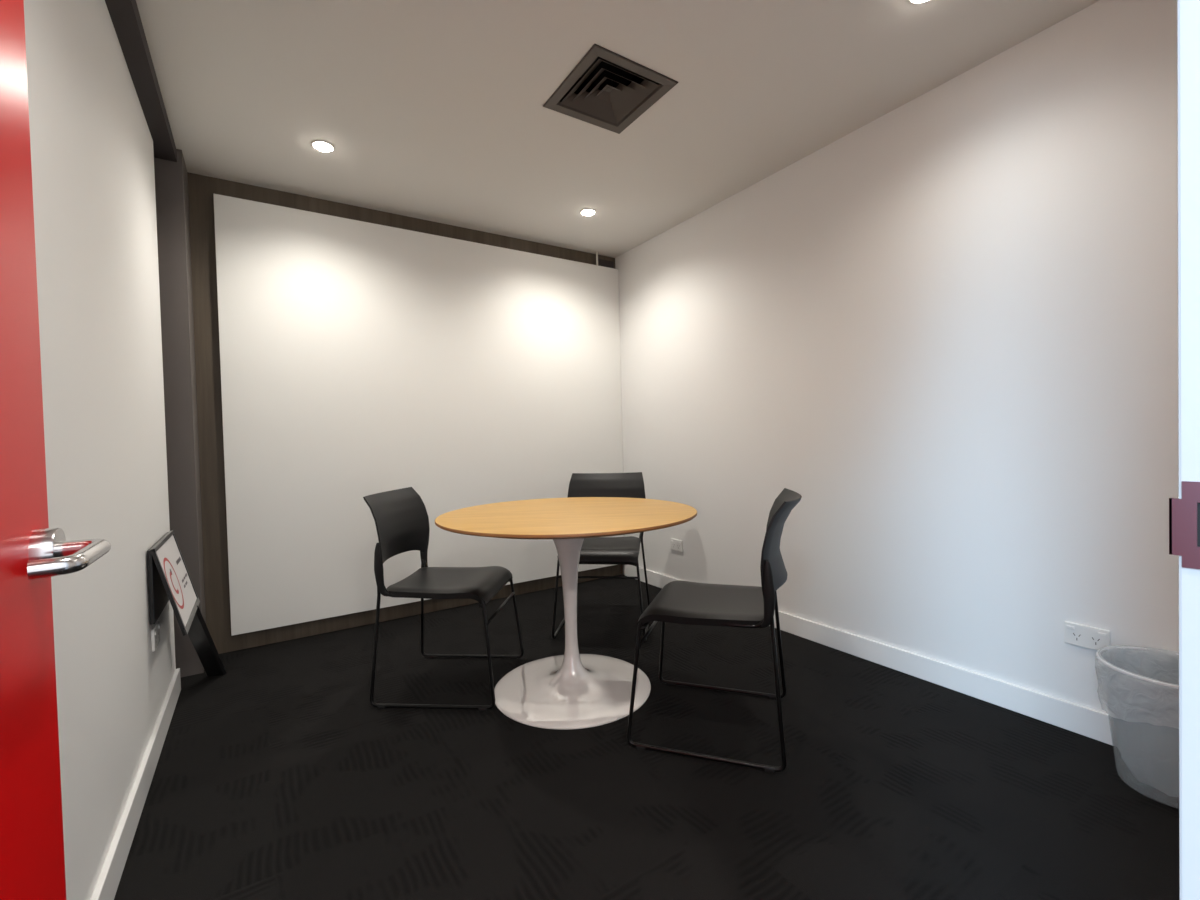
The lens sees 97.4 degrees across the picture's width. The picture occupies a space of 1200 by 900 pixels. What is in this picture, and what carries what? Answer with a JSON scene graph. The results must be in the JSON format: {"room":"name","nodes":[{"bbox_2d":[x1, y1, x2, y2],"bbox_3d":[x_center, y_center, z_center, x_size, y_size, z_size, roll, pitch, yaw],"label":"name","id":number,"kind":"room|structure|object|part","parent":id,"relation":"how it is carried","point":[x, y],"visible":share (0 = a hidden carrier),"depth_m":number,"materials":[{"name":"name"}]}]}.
{"room":"office","nodes":[
{"label":"office","id":0,"kind":"room"},
{"bbox_2d":[24,0,175,899],"bbox_3d":[-1.104,-0.125,0.997,0.101,2.340,2.913,-2,1,-33],"label":"wall","id":1,"kind":"structure","parent":0,"point":[92,152],"depth_m":1.29,"materials":[{"name":"white paint"}]},
{"bbox_2d":[90,668,180,899],"bbox_3d":[-1.059,0.995,1.102,0.015,0.096,2.793,-2,1,-33],"label":"baseboard","id":2,"kind":"structure","parent":1,"relation":"attached to","point":[106,886],"depth_m":1.45,"materials":[{"name":"white paint"}]},
{"bbox_2d":[105,0,176,161],"bbox_3d":[-1.222,-1.323,1.008,0.334,0.060,3.069,-2,1,-33],"label":"trim","id":3,"kind":"structure","parent":1,"relation":"attached to","point":[124,14],"depth_m":1.82,"materials":[{"name":"grey paint"}]},
{"bbox_2d":[151,621,160,650],"bbox_3d":[-1.563,0.654,1.856,0.012,0.074,0.116,-2,1,-33],"label":"wall socket","id":4,"kind":"object","parent":1,"relation":"attached to","point":[155,632],"visible":1,"depth_m":1.83,"materials":[{"name":"white plastic"}]},
{"bbox_2d":[154,149,205,676],"bbox_3d":[-2.012,-0.159,2.315,0.353,2.400,0.487,-2,1,-33],"label":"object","id":5,"kind":"structure","parent":1,"relation":"attached to","point":[171,177],"depth_m":2.40,"materials":[{"name":"grey paint"}]},
{"bbox_2d":[187,172,622,653],"bbox_3d":[-1.060,-0.204,3.282,3.006,2.400,0.100,-2,1,-33],"label":"wall","id":6,"kind":"structure","parent":0,"point":[201,188],"depth_m":2.67,"materials":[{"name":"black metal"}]},
{"bbox_2d":[213,194,624,635],"bbox_3d":[-0.873,-0.208,3.320,2.450,2.212,0.041,-2,1,-33],"label":"wall panel","id":7,"kind":"object","parent":6,"relation":"attached to","point":[359,359],"visible":0.8,"depth_m":3.04,"materials":[{"name":"white paint"}]},
{"bbox_2d":[136,0,1099,257],"bbox_3d":[-0.179,-1.418,1.892,3.050,0.040,3.420,-2,1,-33],"label":"ceiling","id":8,"kind":"structure","parent":0,"point":[430,110],"depth_m":2.05,"materials":[{"name":"white paint"}]},
{"bbox_2d":[311,140,334,151],"bbox_3d":[-1.258,-1.374,2.393,0.094,0.014,0.094,-2,1,-33],"label":"recessed light","id":9,"kind":"object","parent":8,"relation":"in","point":[320,145],"visible":1,"depth_m":2.38,"materials":[{"name":"white"}]},
{"bbox_2d":[580,209,595,215],"bbox_3d":[-0.072,-1.420,3.160,0.094,0.014,0.094,-2,1,-33],"label":"recessed light","id":10,"kind":"object","parent":8,"relation":"in","point":[587,212],"visible":1,"depth_m":3.14,"materials":[{"name":"white"}]},
{"bbox_2d":[596,252,613,267],"bbox_3d":[0.032,-1.398,3.901,0.156,0.096,0.038,-2,1,-33],"label":"rod","id":11,"kind":"object","parent":8,"relation":"hanging from","point":[599,262],"visible":0.9,"depth_m":3.89,"materials":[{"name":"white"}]},
{"bbox_2d":[543,44,677,133],"bbox_3d":[0.032,-1.480,2.083,0.381,0.158,0.394,-2,1,-33],"label":"ceiling vent","id":12,"kind":"object","parent":8,"relation":"in","point":[608,90],"visible":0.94,"depth_m":2.12,"materials":[{"name":"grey metal"}]},
{"bbox_3d":[0.034,-1.417,2.084,0.073,0.020,0.086,-2,1,-33],"label":"plate","id":13,"kind":"part","parent":12,"relation":"part of","materials":[{"name":"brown metal"}]},
{"bbox_2d":[909,0,928,3],"bbox_3d":[1.009,-1.416,1.632,0.094,0.014,0.094,-2,1,-33],"label":"recessed light","id":14,"kind":"object","parent":8,"relation":"in","point":[911,1],"visible":1,"depth_m":1.67,"materials":[{"name":"white"}]},
{"bbox_2d":[114,574,1178,899],"bbox_3d":[0.476,1.030,1.029,3.050,0.050,5.600,-2,1,-33],"label":"floor","id":15,"kind":"structure","parent":0,"point":[277,776],"depth_m":1.58,"materials":[{"name":"grey carpet"}]},
{"bbox_2d":[147,530,226,675],"bbox_3d":[-1.651,0.683,2.102,0.146,0.707,0.709,-2,1,-27],"label":"sign","id":16,"kind":"object","parent":15,"relation":"on","point":[169,579],"visible":1,"depth_m":1.98,"materials":[{"name":"black"}]},
{"bbox_3d":[-1.632,0.340,1.975,0.008,0.013,0.468,-2,1,-33],"label":"rail","id":17,"kind":"part","parent":16,"relation":"part of","materials":[{"name":"black"}]},
{"bbox_3d":[-1.474,0.488,1.808,0.082,0.309,0.014,-2,1,-33],"label":"rail","id":18,"kind":"part","parent":16,"relation":"part of","materials":[{"name":"black"}]},
{"bbox_2d":[156,535,196,625],"bbox_3d":[-1.600,0.483,1.997,0.071,0.278,0.440,-2,1,-33],"label":"poster","id":19,"kind":"object","parent":16,"relation":"attached to","point":[174,584],"depth_m":1.94,"materials":[{"name":"grey paper"}]},
{"bbox_3d":[-1.721,0.486,2.189,0.082,0.309,0.014,-2,1,-33],"label":"rail","id":20,"kind":"part","parent":16,"relation":"part of","materials":[{"name":"black"}]},
{"bbox_3d":[-1.563,0.630,2.021,0.010,0.021,0.468,-2,1,-33],"label":"rail","id":21,"kind":"part","parent":16,"relation":"part of","materials":[{"name":"grey"}]},
{"bbox_3d":[-1.710,0.832,2.270,0.073,0.405,0.353,-2,1,-20],"label":"support leg","id":22,"kind":"part","parent":16,"relation":"part of","materials":[{"name":"black"}]},
{"bbox_2d":[363,487,523,710],"bbox_3d":[-0.677,0.591,2.289,0.570,0.833,0.491,-1,1,5],"label":"chair","id":23,"kind":"object","parent":15,"relation":"on","point":[400,516],"visible":1,"depth_m":2.26,"materials":[{"name":"black plastic"}]},
{"bbox_3d":[-0.903,0.340,2.303,0.129,0.320,0.468,-1,1,5],"label":"backrest","id":24,"kind":"part","parent":23,"relation":"part of","materials":[{"name":"black plastic"}]},
{"bbox_3d":[-0.662,0.709,2.074,0.506,0.597,0.058,-1,1,5],"label":"frame","id":25,"kind":"part","parent":23,"relation":"part of","materials":[{"name":"black metal"}]},
{"bbox_3d":[-0.639,0.588,2.286,0.423,0.080,0.428,-1,1,5],"label":"seat","id":26,"kind":"part","parent":23,"relation":"part of","materials":[{"name":"black plastic"}]},
{"bbox_3d":[-0.624,0.699,2.504,0.506,0.597,0.058,-1,1,5],"label":"frame","id":27,"kind":"part","parent":23,"relation":"part of","materials":[{"name":"black metal"}]},
{"bbox_2d":[435,497,696,728],"bbox_3d":[-0.124,0.625,2.201,1.059,0.740,1.059,-2,1,-33],"label":"pedestal table","id":28,"kind":"object","parent":15,"relation":"on","point":[570,690],"visible":0.99,"depth_m":2.12,"materials":[{"name":"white wood"}]},
{"bbox_2d":[552,472,649,640],"bbox_3d":[0.020,0.559,2.963,0.491,0.833,0.570,-1,1,8],"label":"chair","id":29,"kind":"object","parent":15,"relation":"on","point":[596,550],"visible":0.49,"depth_m":3.09,"materials":[{"name":"black plastic"}]},
{"bbox_3d":[-0.195,0.678,2.965,0.058,0.597,0.506,-1,1,8],"label":"frame","id":30,"kind":"part","parent":29,"relation":"part of","materials":[{"name":"black metal"}]},
{"bbox_3d":[0.015,0.558,2.925,0.428,0.080,0.423,-1,1,8],"label":"seat","id":31,"kind":"part","parent":29,"relation":"part of","materials":[{"name":"black plastic"}]},
{"bbox_3d":[0.044,0.297,3.176,0.468,0.320,0.129,-1,1,8],"label":"backrest","id":32,"kind":"part","parent":29,"relation":"part of","materials":[{"name":"black plastic"}]},
{"bbox_3d":[0.232,0.669,2.904,0.058,0.597,0.506,-1,1,8],"label":"frame","id":33,"kind":"part","parent":29,"relation":"part of","materials":[{"name":"black metal"}]},
{"bbox_2d":[627,488,801,772],"bbox_3d":[0.428,0.571,1.896,0.570,0.833,0.491,-1,1,19],"label":"chair","id":34,"kind":"object","parent":15,"relation":"on","point":[678,601],"visible":1,"depth_m":1.77,"materials":[{"name":"black plastic"}]},
{"bbox_3d":[0.392,0.569,1.909,0.423,0.080,0.428,-1,1,19],"label":"seat","id":35,"kind":"part","parent":34,"relation":"part of","materials":[{"name":"black plastic"}]},
{"bbox_3d":[0.330,0.692,1.706,0.506,0.597,0.058,-1,1,19],"label":"frame","id":36,"kind":"part","parent":34,"relation":"part of","materials":[{"name":"black metal"}]},
{"bbox_3d":[0.473,0.679,2.113,0.506,0.597,0.058,-1,1,19],"label":"frame","id":37,"kind":"part","parent":34,"relation":"part of","materials":[{"name":"black metal"}]},
{"bbox_3d":[0.630,0.311,1.818,0.129,0.320,0.468,-1,1,19],"label":"backrest","id":38,"kind":"part","parent":34,"relation":"part of","materials":[{"name":"black plastic"}]},
{"bbox_2d":[615,0,1178,735],"bbox_3d":[1.052,-0.246,2.696,0.100,2.400,3.419,-2,1,-33],"label":"wall","id":39,"kind":"structure","parent":0,"point":[947,327],"depth_m":2.06,"materials":[{"name":"white paint"}]},
{"bbox_2d":[670,538,682,551],"bbox_3d":[0.506,0.630,3.487,0.012,0.074,0.116,-2,1,-33],"label":"wall socket","id":40,"kind":"object","parent":39,"relation":"attached to","point":[677,545],"visible":1,"depth_m":3.48,"materials":[{"name":"white plastic"}]},
{"bbox_2d":[624,565,1178,768],"bbox_3d":[1.044,0.907,2.673,0.014,0.096,3.139,-2,1,-33],"label":"baseboard","id":41,"kind":"structure","parent":39,"relation":"attached to","point":[1146,741],"depth_m":1.98,"materials":[{"name":"white paint"}]},
{"bbox_2d":[1064,621,1109,652],"bbox_3d":[1.626,0.625,1.761,0.012,0.074,0.116,-2,1,-33],"label":"wall socket","id":42,"kind":"object","parent":39,"relation":"attached to","point":[1085,636],"visible":1,"depth_m":1.76,"materials":[{"name":"white plastic"}]},
{"bbox_3d":[0.760,-0.193,0.541,2.737,2.400,0.120,-2,1,-33],"label":"wall","id":43,"kind":"structure","parent":0,"visible":0},
{"bbox_2d":[0,0,110,899],"bbox_3d":[-0.455,0.011,0.320,0.108,2.047,0.818,-2,1,-33],"label":"door","id":44,"kind":"structure","parent":43,"relation":"in","point":[32,860],"depth_m":0.59,"materials":[{"name":"red paint"}]},
{"bbox_3d":[-0.593,0.119,0.591,0.050,0.021,0.139,-2,1,-33],"label":"lever","id":45,"kind":"part","parent":44,"relation":"part of","materials":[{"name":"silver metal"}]},
{"bbox_2d":[1169,0,1199,899],"bbox_3d":[0.137,-0.021,0.135,0.912,2.105,0.135,-2,1,-33],"label":"door frame","id":46,"kind":"structure","parent":43,"relation":"attached to","point":[1184,511],"depth_m":0.41,"materials":[{"name":"white paint"}]},
{"bbox_3d":[0.470,0.059,0.403,0.007,0.068,0.048,-2,1,-33],"label":"strike plate","id":47,"kind":"part","parent":46,"relation":"part of","materials":[{"name":"red metal"}]}
]}

